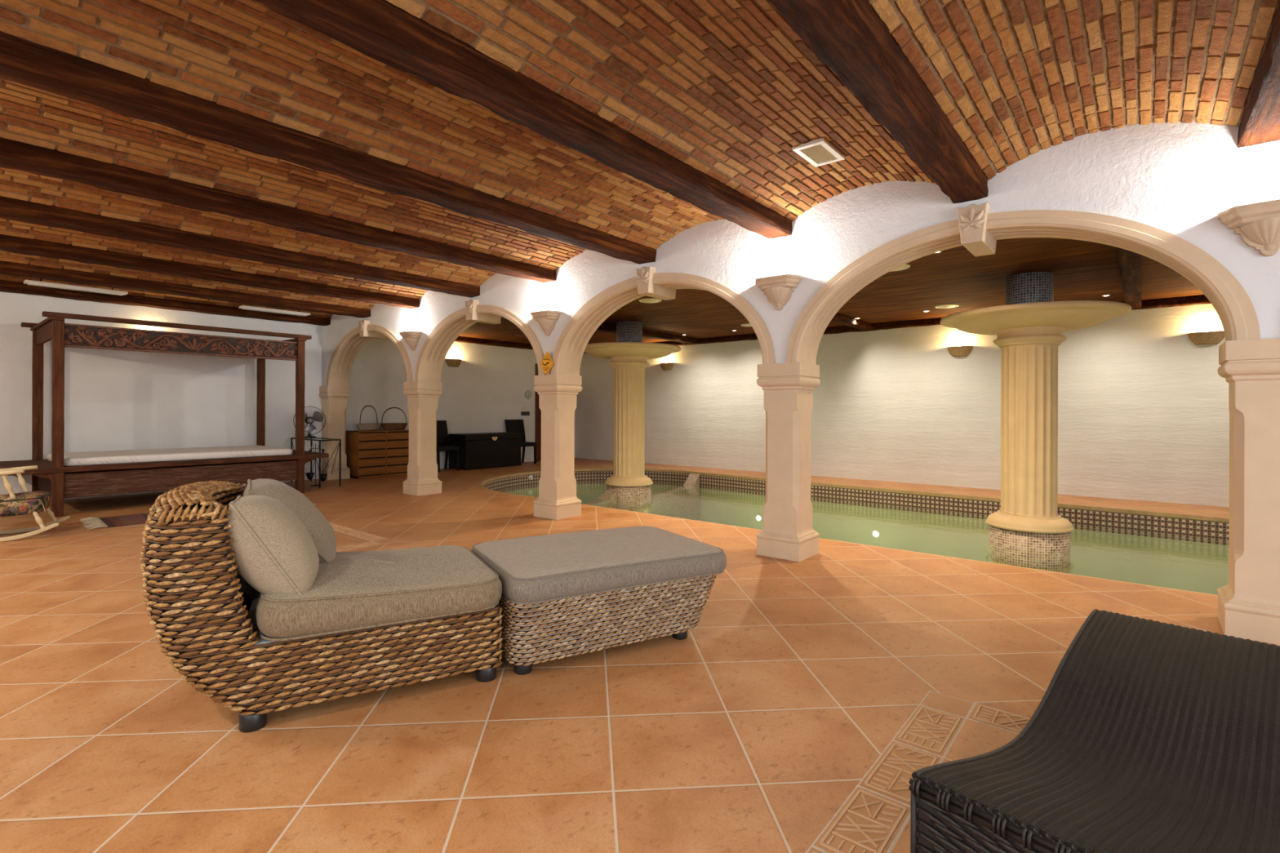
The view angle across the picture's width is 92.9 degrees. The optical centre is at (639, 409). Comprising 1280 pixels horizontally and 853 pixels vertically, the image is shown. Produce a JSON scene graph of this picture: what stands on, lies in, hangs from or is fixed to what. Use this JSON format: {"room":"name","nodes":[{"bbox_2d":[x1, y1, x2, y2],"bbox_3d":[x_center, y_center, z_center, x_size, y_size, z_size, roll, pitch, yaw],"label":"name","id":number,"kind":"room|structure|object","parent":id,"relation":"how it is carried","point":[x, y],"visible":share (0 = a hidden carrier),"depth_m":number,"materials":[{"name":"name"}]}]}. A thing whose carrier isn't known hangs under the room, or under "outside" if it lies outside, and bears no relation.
{"room":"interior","nodes":[
{"label":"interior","id":0,"kind":"room"},
{"bbox_2d":[0,274,333,317],"bbox_3d":[-6.510,-1.571,7.181,1.153,0.160,6.060,0,0,40],"label":"ceiling","id":1,"kind":"structure","parent":0,"point":[7,277],"depth_m":8.16,"materials":[{"name":"brick"}]},
{"bbox_2d":[23,278,128,295],"bbox_3d":[-6.612,-1.526,7.155,0.150,0.232,0.890,0,0,40],"label":"strip light","id":2,"kind":"object","parent":1,"relation":"hanging from","point":[39,283],"visible":0.91,"depth_m":7.09,"materials":[{"name":"white plastic"}]},
{"bbox_2d":[0,280,330,325],"bbox_3d":[-7.032,-1.466,7.605,0.221,0.174,6.048,0,0,40],"label":"ceiling beam","id":3,"kind":"structure","parent":1,"relation":"attached to","point":[11,286],"depth_m":8.14,"materials":[{"name":"brown wood"}]},
{"bbox_2d":[239,304,310,315],"bbox_3d":[-5.261,-1.521,8.789,0.150,0.232,0.890,0,0,40],"label":"strip light","id":4,"kind":"object","parent":1,"relation":"hanging from","point":[242,307],"visible":0.88,"depth_m":8.72,"materials":[{"name":"white plastic"}]},
{"bbox_2d":[241,307,307,315],"bbox_3d":[-5.261,-1.412,8.789,0.110,0.014,0.830,0,0,40],"label":"diffuser","id":5,"kind":"object","parent":4,"relation":"attached to","point":[263,309],"depth_m":8.76,"materials":[{"name":"white plastic"}]},
{"bbox_2d":[0,250,375,309],"bbox_3d":[-5.475,-1.567,6.325,1.153,0.160,6.060,0,0,40],"label":"ceiling","id":6,"kind":"structure","parent":0,"point":[4,255],"depth_m":7.06,"materials":[{"name":"brick"}]},
{"bbox_2d":[0,260,370,317],"bbox_3d":[-5.996,-1.463,6.748,0.226,0.173,6.048,0,0,40],"label":"ceiling beam","id":7,"kind":"structure","parent":6,"relation":"attached to","point":[6,268],"depth_m":7.16,"materials":[{"name":"brown wood"}]},
{"bbox_2d":[0,217,427,298],"bbox_3d":[-4.440,-1.564,5.469,1.153,0.160,6.060,0,0,40],"label":"ceiling","id":8,"kind":"structure","parent":0,"point":[7,227],"depth_m":6.10,"materials":[{"name":"brick"}]},
{"bbox_2d":[0,167,496,286],"bbox_3d":[-3.405,-1.560,4.613,1.153,0.160,6.060,0,0,40],"label":"ceiling","id":9,"kind":"structure","parent":0,"point":[14,184],"depth_m":5.07,"materials":[{"name":"brick"}]},
{"bbox_2d":[0,195,479,297],"bbox_3d":[-3.927,-1.456,5.036,0.222,0.173,6.048,0,0,40],"label":"ceiling beam","id":10,"kind":"structure","parent":9,"relation":"attached to","point":[14,209],"depth_m":5.20,"materials":[{"name":"brown wood"}]},
{"bbox_2d":[0,291,576,499],"bbox_3d":[-5.380,-0.368,10.000,0.200,3.000,11.850,0,0,40],"label":"wall","id":11,"kind":"structure","parent":0,"point":[115,400],"depth_m":8.72,"materials":[{"name":"white paint"}]},
{"bbox_2d":[444,358,461,367],"bbox_3d":[-3.620,-0.919,11.887,0.110,0.160,0.356,0,0,40],"label":"wall sconce","id":12,"kind":"object","parent":11,"relation":"attached to","point":[454,362],"visible":1,"depth_m":11.83,"materials":[{"name":"stone"}]},
{"bbox_2d":[520,411,529,415],"bbox_3d":[-2.512,0.079,13.296,0.018,0.072,0.228,0,0,40],"label":"switch plate","id":13,"kind":"object","parent":11,"relation":"attached to","point":[522,413],"visible":1,"depth_m":13.29,"materials":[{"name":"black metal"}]},
{"bbox_2d":[524,390,532,399],"bbox_3d":[-2.448,-0.327,13.363,0.030,0.196,0.196,0,0,40],"label":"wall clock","id":14,"kind":"object","parent":11,"relation":"attached to","point":[528,394],"visible":1,"depth_m":13.35,"materials":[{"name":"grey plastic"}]},
{"bbox_2d":[534,363,541,461],"bbox_3d":[-2.089,0.059,13.960,0.225,2.170,0.980,0,0,40],"label":"door","id":15,"kind":"structure","parent":11,"relation":"in","point":[537,411],"depth_m":13.55,"materials":[{"name":"brown wood"}]},
{"bbox_2d":[0,78,586,270],"bbox_3d":[-2.371,-1.556,3.757,1.153,0.160,6.060,0,0,40],"label":"ceiling","id":16,"kind":"structure","parent":0,"point":[30,115],"depth_m":3.99,"materials":[{"name":"brick"}]},
{"bbox_2d":[0,0,724,249],"bbox_3d":[-1.336,-1.552,2.901,1.153,0.160,6.060,0,0,40],"label":"ceiling","id":17,"kind":"structure","parent":0,"point":[246,56],"depth_m":3.05,"materials":[{"name":"brick"}]},
{"bbox_2d":[0,457,1279,852],"bbox_3d":[-0.061,1.151,5.595,14.020,0.001,12.250,0,0,40],"label":"floor","id":18,"kind":"structure","parent":0,"point":[749,731],"depth_m":2.33,"materials":[{"name":"tile"}]},
{"bbox_2d":[0,465,70,542],"bbox_3d":[-5.621,0.700,5.377,0.790,0.861,0.466,0,0,-34],"label":"rocking chair","id":19,"kind":"object","parent":18,"relation":"on","point":[26,502],"visible":1,"depth_m":5.34,"materials":[{"name":"beige wood"}]},
{"bbox_2d":[0,311,328,516],"bbox_3d":[-5.939,0.052,7.807,1.535,2.156,3.140,0,0,40],"label":"canopy bed","id":20,"kind":"object","parent":18,"relation":"on","point":[62,482],"visible":0.97,"depth_m":7.21,"materials":[{"name":"brown wood"}]},
{"bbox_2d":[46,445,293,466],"bbox_3d":[-5.918,0.565,7.790,1.257,0.084,2.295,0,0,40],"label":"mattress","id":21,"kind":"object","parent":20,"relation":"on","point":[86,458],"visible":0.97,"depth_m":7.41,"materials":[{"name":"white fabric"}]},
{"bbox_2d":[80,502,316,529],"bbox_3d":[-4.779,1.121,6.726,0.751,0.025,2.050,0,0,43],"label":"rug","id":22,"kind":"object","parent":18,"relation":"on","point":[140,518],"visible":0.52,"depth_m":6.14,"materials":[{"name":"beige fabric"}]},
{"bbox_2d":[290,437,341,488],"bbox_3d":[-4.936,0.781,9.246,1.028,0.705,0.308,0,0,40],"label":"console table","id":23,"kind":"object","parent":18,"relation":"on","point":[291,438],"visible":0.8,"depth_m":9.03,"materials":[{"name":"black metal"}]},
{"bbox_2d":[293,406,325,437],"bbox_3d":[-5.088,0.187,9.365,0.442,0.483,0.209,0,0,-34],"label":"fan","id":24,"kind":"object","parent":23,"relation":"on","point":[317,416],"visible":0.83,"depth_m":9.34,"materials":[{"name":"silver metal"}]},
{"bbox_2d":[305,444,327,486],"bbox_3d":[-4.841,0.824,9.093,0.152,0.620,0.309,0,0,40],"label":"fireplace tool set","id":25,"kind":"object","parent":18,"relation":"on","point":[309,476],"visible":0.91,"depth_m":9.09,"materials":[{"name":"black metal"}]},
{"bbox_2d":[305,472,314,479],"bbox_3d":[-4.890,0.984,9.013,0.124,0.100,0.124,0,0,40],"label":"cup","id":26,"kind":"object","parent":25,"relation":"on","point":[309,476],"depth_m":8.98,"materials":[{"name":"black metal"}]},
{"bbox_2d":[318,473,327,481],"bbox_3d":[-4.772,1.024,9.155,0.124,0.110,0.124,0,0,40],"label":"cup","id":27,"kind":"object","parent":25,"relation":"on","point":[323,476],"depth_m":9.12,"materials":[{"name":"black metal"}]},
{"bbox_2d":[140,480,503,733],"bbox_3d":[-1.312,0.722,2.613,1.277,0.850,0.763,0,0,-29],"label":"chaise longue","id":28,"kind":"object","parent":18,"relation":"on","point":[202,611],"visible":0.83,"depth_m":2.17,"materials":[{"name":"wicker"}]},
{"bbox_2d":[255,545,502,641],"bbox_3d":[-1.139,0.740,2.686,0.910,0.184,0.795,0,0,-29],"label":"seat cushion","id":29,"kind":"object","parent":28,"relation":"on","point":[353,591],"visible":0.81,"depth_m":2.40,"materials":[{"name":"grey fabric"}]},
{"bbox_2d":[226,494,319,595],"bbox_3d":[-1.415,0.521,2.332,0.326,0.391,0.363,0,0,-29],"label":"pillow","id":30,"kind":"object","parent":29,"relation":"on","point":[276,553],"visible":0.84,"depth_m":2.21,"materials":[{"name":"grey fabric"}]},
{"bbox_2d":[243,478,336,562],"bbox_3d":[-1.543,0.496,2.684,0.362,0.383,0.381,0,0,-29],"label":"pillow","id":31,"kind":"object","parent":29,"relation":"on","point":[322,534],"visible":0.52,"depth_m":2.60,"materials":[{"name":"beige fabric"}]},
{"bbox_2d":[319,386,350,479],"bbox_3d":[-5.053,0.375,10.040,0.374,1.517,0.374,0,0,40],"label":"square pillar","id":32,"kind":"structure","parent":18,"relation":"on","point":[334,398],"depth_m":9.93,"materials":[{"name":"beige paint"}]},
{"bbox_2d":[329,522,387,541],"bbox_3d":[-3.125,1.139,6.038,2.193,0.010,0.155,0,0,40],"label":"trim","id":33,"kind":"structure","parent":18,"relation":"on","point":[371,537],"depth_m":5.60,"materials":[{"name":"tile"}]},
{"bbox_2d":[336,538,396,551],"bbox_3d":[-2.492,1.142,4.952,0.167,0.010,1.020,0,0,40],"label":"trim","id":34,"kind":"structure","parent":18,"relation":"on","point":[386,540],"depth_m":5.14,"materials":[{"name":"tile"}]},
{"bbox_2d":[345,429,408,478],"bbox_3d":[-4.499,0.746,10.528,0.450,0.780,0.978,0,0,40],"label":"dresser","id":35,"kind":"object","parent":18,"relation":"on","point":[369,453],"visible":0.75,"depth_m":10.26,"materials":[{"name":"brown wood"}]},
{"bbox_2d":[356,404,381,431],"bbox_3d":[-4.629,0.136,10.376,0.404,0.434,0.293,0,0,-45],"label":"basket","id":36,"kind":"object","parent":35,"relation":"on","point":[370,426],"visible":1,"depth_m":10.28,"materials":[{"name":"brown wicker"}]},
{"bbox_2d":[380,407,408,430],"bbox_3d":[-4.331,0.154,10.720,0.315,0.400,0.488,0,0,40],"label":"basket","id":37,"kind":"object","parent":35,"relation":"on","point":[386,426],"visible":1,"depth_m":10.61,"materials":[{"name":"brown wicker"}]},
{"bbox_2d":[403,381,442,495],"bbox_3d":[-2.972,0.382,8.319,0.374,1.517,0.374,0,0,40],"label":"square pillar","id":38,"kind":"structure","parent":18,"relation":"on","point":[422,479],"depth_m":8.21,"materials":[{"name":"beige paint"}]},
{"bbox_2d":[436,420,459,471],"bbox_3d":[-3.728,0.672,11.427,0.500,0.938,0.460,0,0,40],"label":"dining chair","id":39,"kind":"object","parent":18,"relation":"on","point":[442,442],"visible":0.64,"depth_m":11.53,"materials":[{"name":"black leather"}]},
{"bbox_2d":[448,431,521,470],"bbox_3d":[-3.070,0.804,12.125,0.585,0.672,1.331,0,0,40],"label":"trunk","id":40,"kind":"object","parent":18,"relation":"on","point":[477,450],"visible":0.95,"depth_m":11.80,"materials":[{"name":"black paint"}]},
{"bbox_2d":[504,419,536,463],"bbox_3d":[-2.527,0.676,12.880,0.500,0.938,0.460,0,0,40],"label":"dining chair","id":41,"kind":"object","parent":18,"relation":"on","point":[512,425],"visible":0.63,"depth_m":12.95,"materials":[{"name":"black leather"}]},
{"bbox_2d":[533,374,582,519],"bbox_3d":[-0.892,0.390,6.598,0.374,1.517,0.374,0,0,40],"label":"square pillar","id":42,"kind":"structure","parent":18,"relation":"on","point":[557,500],"depth_m":6.48,"materials":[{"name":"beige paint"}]},
{"bbox_2d":[497,574,715,675],"bbox_3d":[-0.247,0.985,3.171,1.104,0.330,0.800,0,0,-30],"label":"woven ottoman","id":43,"kind":"object","parent":18,"relation":"on","point":[544,632],"visible":0.43,"depth_m":2.76,"materials":[{"name":"brown wicker"}]},
{"bbox_2d":[471,525,726,604],"bbox_3d":[-0.226,0.761,3.185,1.163,0.142,0.825,0,0,-30],"label":"seat cushion","id":44,"kind":"object","parent":43,"relation":"on","point":[537,569],"visible":0.9,"depth_m":2.92,"materials":[{"name":"grey fabric"}]},
{"bbox_2d":[755,362,820,561],"bbox_3d":[1.189,0.397,4.877,0.374,1.517,0.374,0,0,40],"label":"square pillar","id":45,"kind":"structure","parent":18,"relation":"on","point":[788,533],"depth_m":4.76,"materials":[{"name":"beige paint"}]},
{"bbox_2d":[805,690,974,852],"bbox_3d":[0.430,1.152,1.451,0.167,0.010,2.590,0,0,40],"label":"trim","id":46,"kind":"structure","parent":18,"relation":"on","point":[872,818],"depth_m":1.87,"materials":[{"name":"tile"}]},
{"bbox_2d":[966,702,1030,733],"bbox_3d":[2.128,1.158,1.626,2.227,0.010,0.155,0,0,40],"label":"trim","id":47,"kind":"structure","parent":18,"relation":"on","point":[1001,719],"depth_m":2.27,"materials":[{"name":"tile"}]},
{"bbox_2d":[908,608,1279,852],"bbox_3d":[1.652,0.970,1.360,1.670,0.374,1.367,0,0,-42],"label":"lounger","id":48,"kind":"object","parent":18,"relation":"on","point":[1149,735],"visible":1,"depth_m":1.62,"materials":[{"name":"black wicker"}]},
{"bbox_2d":[1217,337,1279,644],"bbox_3d":[3.269,0.404,3.156,0.374,1.517,0.374,0,0,40],"label":"square pillar","id":49,"kind":"structure","parent":18,"relation":"on","point":[1249,604],"depth_m":3.09,"materials":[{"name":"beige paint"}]},
{"bbox_2d":[385,0,937,221],"bbox_3d":[-0.301,-1.549,2.045,1.153,0.160,6.060,0,0,40],"label":"ceiling","id":50,"kind":"structure","parent":0,"point":[727,89],"depth_m":2.90,"materials":[{"name":"brick"}]},
{"bbox_2d":[253,0,792,238],"bbox_3d":[-0.822,-1.445,2.467,0.220,0.174,6.048,0,0,40],"label":"ceiling beam","id":51,"kind":"structure","parent":50,"relation":"attached to","point":[380,30],"depth_m":2.68,"materials":[{"name":"brown wood"}]},
{"bbox_2d":[792,137,844,167],"bbox_3d":[1.120,-1.606,3.799,0.200,0.026,0.344,0,0,40],"label":"ceiling vent","id":52,"kind":"object","parent":50,"relation":"in","point":[820,152],"visible":1,"depth_m":3.78,"materials":[{"name":"white plastic"}]},
{"bbox_2d":[323,121,1279,386],"bbox_3d":[0.091,-1.099,5.808,13.670,1.498,0.260,0,0,40],"label":"wall","id":53,"kind":"structure","parent":0,"point":[1175,179],"depth_m":4.11,"materials":[{"name":"white paint"}]},
{"bbox_2d":[325,320,413,386],"bbox_3d":[-4.007,-0.855,9.181,2.594,0.951,0.443,0,0,40],"label":"archway","id":54,"kind":"object","parent":53,"relation":"attached to","point":[345,353],"visible":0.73,"depth_m":9.59,"materials":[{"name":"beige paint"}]},
{"bbox_2d":[399,328,422,351],"bbox_3d":[-3.102,-0.947,8.188,0.384,0.296,0.164,0,0,40],"label":"wall sconce","id":55,"kind":"object","parent":53,"relation":"attached to","point":[411,338],"visible":1,"depth_m":8.14,"materials":[{"name":"beige paint"}]},
{"bbox_2d":[399,330,422,338],"bbox_3d":[-3.102,-1.002,8.188,0.384,0.086,0.164,0,0,40],"label":"shelf","id":56,"kind":"object","parent":55,"relation":"attached to","point":[410,334],"depth_m":8.11,"materials":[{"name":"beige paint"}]},
{"bbox_2d":[414,299,545,382],"bbox_3d":[-1.927,-0.848,7.460,2.594,0.951,0.443,0,0,40],"label":"archway","id":57,"kind":"object","parent":53,"relation":"attached to","point":[432,356],"visible":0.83,"depth_m":7.77,"materials":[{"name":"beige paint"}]},
{"bbox_2d":[530,307,560,336],"bbox_3d":[-1.021,-0.939,6.467,0.384,0.296,0.164,0,0,40],"label":"wall sconce","id":58,"kind":"object","parent":53,"relation":"attached to","point":[546,319],"visible":1,"depth_m":6.42,"materials":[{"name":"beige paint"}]},
{"bbox_2d":[530,310,560,320],"bbox_3d":[-1.021,-0.994,6.467,0.384,0.086,0.164,0,0,40],"label":"shelf","id":59,"kind":"object","parent":58,"relation":"attached to","point":[543,315],"depth_m":6.39,"materials":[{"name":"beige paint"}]},
{"bbox_2d":[540,351,553,374],"bbox_3d":[-0.990,-0.492,6.457,0.195,0.263,0.015,0,0,40],"label":"diamond sign","id":60,"kind":"object","parent":53,"relation":"attached to","point":[547,363],"visible":1,"depth_m":6.45,"materials":[{"name":"metal"}]},
{"bbox_2d":[551,266,775,375],"bbox_3d":[0.154,-0.841,5.739,2.594,0.951,0.443,0,0,40],"label":"archway","id":61,"kind":"object","parent":53,"relation":"attached to","point":[572,342],"visible":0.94,"depth_m":5.82,"materials":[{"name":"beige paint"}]},
{"bbox_2d":[755,271,802,310],"bbox_3d":[1.059,-0.932,4.746,0.384,0.296,0.164,0,0,40],"label":"wall sconce","id":62,"kind":"object","parent":53,"relation":"attached to","point":[778,289],"visible":1,"depth_m":4.71,"materials":[{"name":"beige paint"}]},
{"bbox_2d":[755,274,802,292],"bbox_3d":[1.059,-0.987,4.746,0.384,0.086,0.164,0,0,40],"label":"shelf","id":63,"kind":"object","parent":62,"relation":"attached to","point":[788,282],"depth_m":4.68,"materials":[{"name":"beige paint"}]},
{"bbox_2d":[786,202,1260,364],"bbox_3d":[2.234,-0.834,4.018,2.594,0.951,0.443,0,0,40],"label":"archway","id":64,"kind":"object","parent":53,"relation":"attached to","point":[979,231],"visible":0.98,"depth_m":3.79,"materials":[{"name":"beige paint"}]},
{"bbox_2d":[1217,193,1279,256],"bbox_3d":[3.139,-0.925,3.025,0.384,0.296,0.164,0,0,40],"label":"wall sconce","id":65,"kind":"object","parent":53,"relation":"attached to","point":[1257,224],"visible":1,"depth_m":3.04,"materials":[{"name":"beige paint"}]},
{"bbox_2d":[1217,199,1279,229],"bbox_3d":[3.139,-0.980,3.025,0.384,0.086,0.164,0,0,40],"label":"shelf","id":66,"kind":"object","parent":65,"relation":"attached to","point":[1246,216],"depth_m":3.03,"materials":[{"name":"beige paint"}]},
{"bbox_2d":[458,237,1204,343],"bbox_3d":[1.960,-1.480,8.026,13.620,0.125,5.640,0,0,40],"label":"ceiling","id":67,"kind":"structure","parent":0,"point":[1082,270],"depth_m":7.24,"materials":[{"name":"brown wood"}]},
{"bbox_2d":[454,336,533,349],"bbox_3d":[-3.284,-1.381,12.267,0.147,0.109,5.390,0,0,40],"label":"ceiling beam","id":68,"kind":"structure","parent":67,"relation":"attached to","point":[460,339],"depth_m":12.51,"materials":[{"name":"brown wood"}]},
{"bbox_2d":[596,323,697,344],"bbox_3d":[-0.624,-1.371,10.098,0.176,0.109,5.440,0,0,40],"label":"ceiling beam","id":69,"kind":"structure","parent":67,"relation":"attached to","point":[603,326],"depth_m":11.17,"materials":[{"name":"brown wood"}]},
{"bbox_2d":[638,297,662,302],"bbox_3d":[0.130,-1.411,7.896,0.304,0.024,0.304,0,0,40],"label":"ceiling vent","id":70,"kind":"object","parent":67,"relation":"in","point":[645,300],"visible":0.99,"depth_m":7.83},
{"bbox_2d":[740,323,751,326],"bbox_3d":[1.831,-1.405,10.122,0.304,0.024,0.304,0,0,40],"label":"ceiling vent","id":71,"kind":"object","parent":67,"relation":"in","point":[745,324],"visible":0.6,"depth_m":10.07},
{"bbox_2d":[831,312,871,330],"bbox_3d":[2.012,-1.363,7.918,0.154,0.108,5.440,0,0,40],"label":"ceiling beam","id":72,"kind":"structure","parent":67,"relation":"attached to","point":[847,321],"depth_m":9.34,"materials":[{"name":"brown wood"}]},
{"bbox_2d":[583,294,1211,353],"bbox_3d":[3.691,-1.357,10.104,13.600,0.108,0.151,0,0,40],"label":"ceiling beam","id":73,"kind":"structure","parent":67,"relation":"attached to","point":[1202,299],"depth_m":9.62,"materials":[{"name":"brown wood"}]},
{"bbox_2d":[889,263,910,271],"bbox_3d":[2.513,-1.403,6.024,0.304,0.024,0.304,0,0,40],"label":"ceiling vent","id":74,"kind":"object","parent":67,"relation":"in","point":[905,266],"visible":0.36,"depth_m":5.99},
{"bbox_2d":[934,303,959,308],"bbox_3d":[4.159,-1.397,8.243,0.304,0.024,0.304,0,0,40],"label":"ceiling vent","id":75,"kind":"object","parent":67,"relation":"in","point":[948,305],"visible":1,"depth_m":8.18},
{"bbox_2d":[1115,247,1142,308],"bbox_3d":[4.632,-1.354,5.750,0.168,0.108,5.440,0,0,40],"label":"ceiling beam","id":76,"kind":"structure","parent":67,"relation":"attached to","point":[1129,262],"depth_m":5.94,"materials":[{"name":"brown wood"}]},
{"bbox_2d":[482,468,1229,595],"bbox_3d":[2.315,1.634,7.606,11.320,0.950,4.200,0,0,40],"label":"swimming pool","id":77,"kind":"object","parent":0,"point":[1153,558],"depth_m":8.35,"materials":[{"name":"liquid"}]},
{"bbox_2d":[582,489,616,508],"bbox_3d":[-1.041,1.653,8.945,0.200,0.750,1.865,0,0,40],"label":"divider","id":78,"kind":"object","parent":77,"relation":"on","point":[608,495],"visible":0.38,"depth_m":9.50,"materials":[{"name":"beige stone"}]},
{"bbox_2d":[583,320,680,514],"bbox_3d":[-0.178,0.309,9.953,1.679,3.464,1.679,0,0,8],"label":"column","id":79,"kind":"structure","parent":77,"relation":"on","point":[628,355],"depth_m":9.72,"materials":[{"name":"beige stone"}]},
{"bbox_2d":[583,342,680,359],"bbox_3d":[-0.173,-0.937,9.953,1.680,0.168,1.680,0,0,40],"label":"column capital","id":80,"kind":"object","parent":79,"relation":"in","point":[609,350],"depth_m":9.40,"materials":[{"name":"beige stone"}]},
{"bbox_2d":[651,473,699,520],"bbox_3d":[0.565,1.613,10.793,0.220,0.840,1.440,0,0,40],"label":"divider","id":81,"kind":"object","parent":77,"relation":"on","point":[676,506],"visible":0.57,"depth_m":10.84,"materials":[{"name":"beige stone"}]},
{"bbox_2d":[755,514,762,521],"bbox_3d":[2.031,1.848,10.386,0.116,0.116,0.028,0,0,40],"label":"lamp","id":82,"kind":"object","parent":77,"relation":"attached to","point":[758,517],"visible":1,"depth_m":10.37,"materials":[{"name":"white plastic"}]},
{"bbox_2d":[480,468,1229,595],"bbox_3d":[2.317,1.185,7.606,11.320,0.049,4.200,0,0,40],"label":"trim","id":83,"kind":"structure","parent":77,"relation":"attached to","point":[931,494],"depth_m":8.19,"materials":[{"name":"orange tile"}]},
{"bbox_2d":[497,480,1226,549],"bbox_3d":[2.315,1.728,7.606,11.317,0.658,4.196,0,0,40],"label":"pool water","id":84,"kind":"object","parent":77,"relation":"in","point":[591,482],"visible":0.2,"depth_m":10.69,"materials":[{"name":"green liquid"}]},
{"bbox_2d":[871,529,879,537],"bbox_3d":[3.523,1.853,9.083,0.116,0.116,0.028,0,0,40],"label":"lamp","id":85,"kind":"object","parent":77,"relation":"attached to","point":[875,533],"visible":1,"depth_m":9.07,"materials":[{"name":"white plastic"}]},
{"bbox_2d":[940,271,1131,573],"bbox_3d":[4.094,0.324,6.408,1.679,3.464,1.679,0,0,-19],"label":"column","id":86,"kind":"structure","parent":77,"relation":"on","point":[1028,531],"depth_m":6.19,"materials":[{"name":"beige stone"}]},
{"bbox_2d":[940,300,1131,335],"bbox_3d":[4.099,-0.922,6.408,1.680,0.168,1.680,0,0,40],"label":"capital","id":87,"kind":"object","parent":86,"relation":"in","point":[1066,315],"depth_m":5.91,"materials":[{"name":"beige stone"}]},
{"bbox_2d":[575,303,1229,506],"bbox_3d":[3.785,-0.336,10.237,14.020,3.000,0.200,0,0,40],"label":"wall","id":88,"kind":"structure","parent":0,"point":[1144,411],"depth_m":9.29,"materials":[{"name":"white paint"}]},
{"bbox_2d":[660,362,674,370],"bbox_3d":[0.539,-0.912,12.728,0.356,0.160,0.110,0,0,40],"label":"wall sconce","id":89,"kind":"object","parent":88,"relation":"attached to","point":[664,366],"visible":1,"depth_m":12.67,"materials":[{"name":"stone"}]},
{"bbox_2d":[946,345,973,356],"bbox_3d":[4.822,-0.890,9.185,0.356,0.160,0.110,0,0,40],"label":"wall sconce","id":90,"kind":"object","parent":88,"relation":"attached to","point":[955,351],"visible":1,"depth_m":9.15,"materials":[{"name":"stone"}]},
{"bbox_2d":[1187,330,1224,345],"bbox_3d":[6.934,-0.882,7.437,0.356,0.160,0.110,0,0,40],"label":"wall sconce","id":91,"kind":"object","parent":88,"relation":"attached to","point":[1204,337],"visible":0.98,"depth_m":7.42,"materials":[{"name":"stone"}]},
{"bbox_2d":[867,0,1279,179],"bbox_3d":[0.734,-1.545,1.189,1.153,0.160,6.060,0,0,40],"label":"ceiling","id":92,"kind":"structure","parent":0,"point":[1015,80],"depth_m":2.73,"materials":[{"name":"brick"}]},
{"bbox_2d":[768,0,988,203],"bbox_3d":[0.211,-1.442,1.613,0.221,0.173,6.048,0,0,40],"label":"ceiling beam","id":93,"kind":"structure","parent":92,"relation":"attached to","point":[848,37],"depth_m":2.55,"materials":[{"name":"brown wood"}]},
{"bbox_3d":[1.768,-1.542,0.333,1.153,0.160,6.060,0,0,40],"label":"ceiling","id":94,"kind":"structure","parent":0,"visible":0},
{"bbox_2d":[1237,2,1279,147],"bbox_3d":[1.247,-1.437,0.755,0.223,0.175,6.048,0,0,40],"label":"ceiling beam","id":95,"kind":"structure","parent":94,"relation":"attached to","point":[1260,123],"depth_m":2.70,"materials":[{"name":"brown wood"}]},
{"bbox_3d":[-3.896,-0.362,0.953,14.020,3.000,0.200,0,0,40],"label":"wall","id":96,"kind":"structure","parent":0,"visible":0},
{"bbox_2d":[0,234,419,308],"bbox_3d":[-4.962,-1.459,5.892,0.223,0.174,6.048,0,0,40],"label":"ceiling beam","id":97,"kind":"structure","parent":96,"relation":"attached to","point":[18,245],"depth_m":6.18,"materials":[{"name":"brown wood"}]},
{"bbox_2d":[0,137,555,282],"bbox_3d":[-2.892,-1.453,4.180,0.224,0.173,6.048,0,0,40],"label":"ceiling beam","id":98,"kind":"structure","parent":96,"relation":"attached to","point":[14,154],"depth_m":4.18,"materials":[{"name":"brown wood"}]},
{"bbox_2d":[0,31,656,264],"bbox_3d":[-1.858,-1.449,3.324,0.223,0.173,6.048,0,0,40],"label":"ceiling beam","id":99,"kind":"structure","parent":96,"relation":"attached to","point":[23,61],"depth_m":3.13,"materials":[{"name":"brown wood"}]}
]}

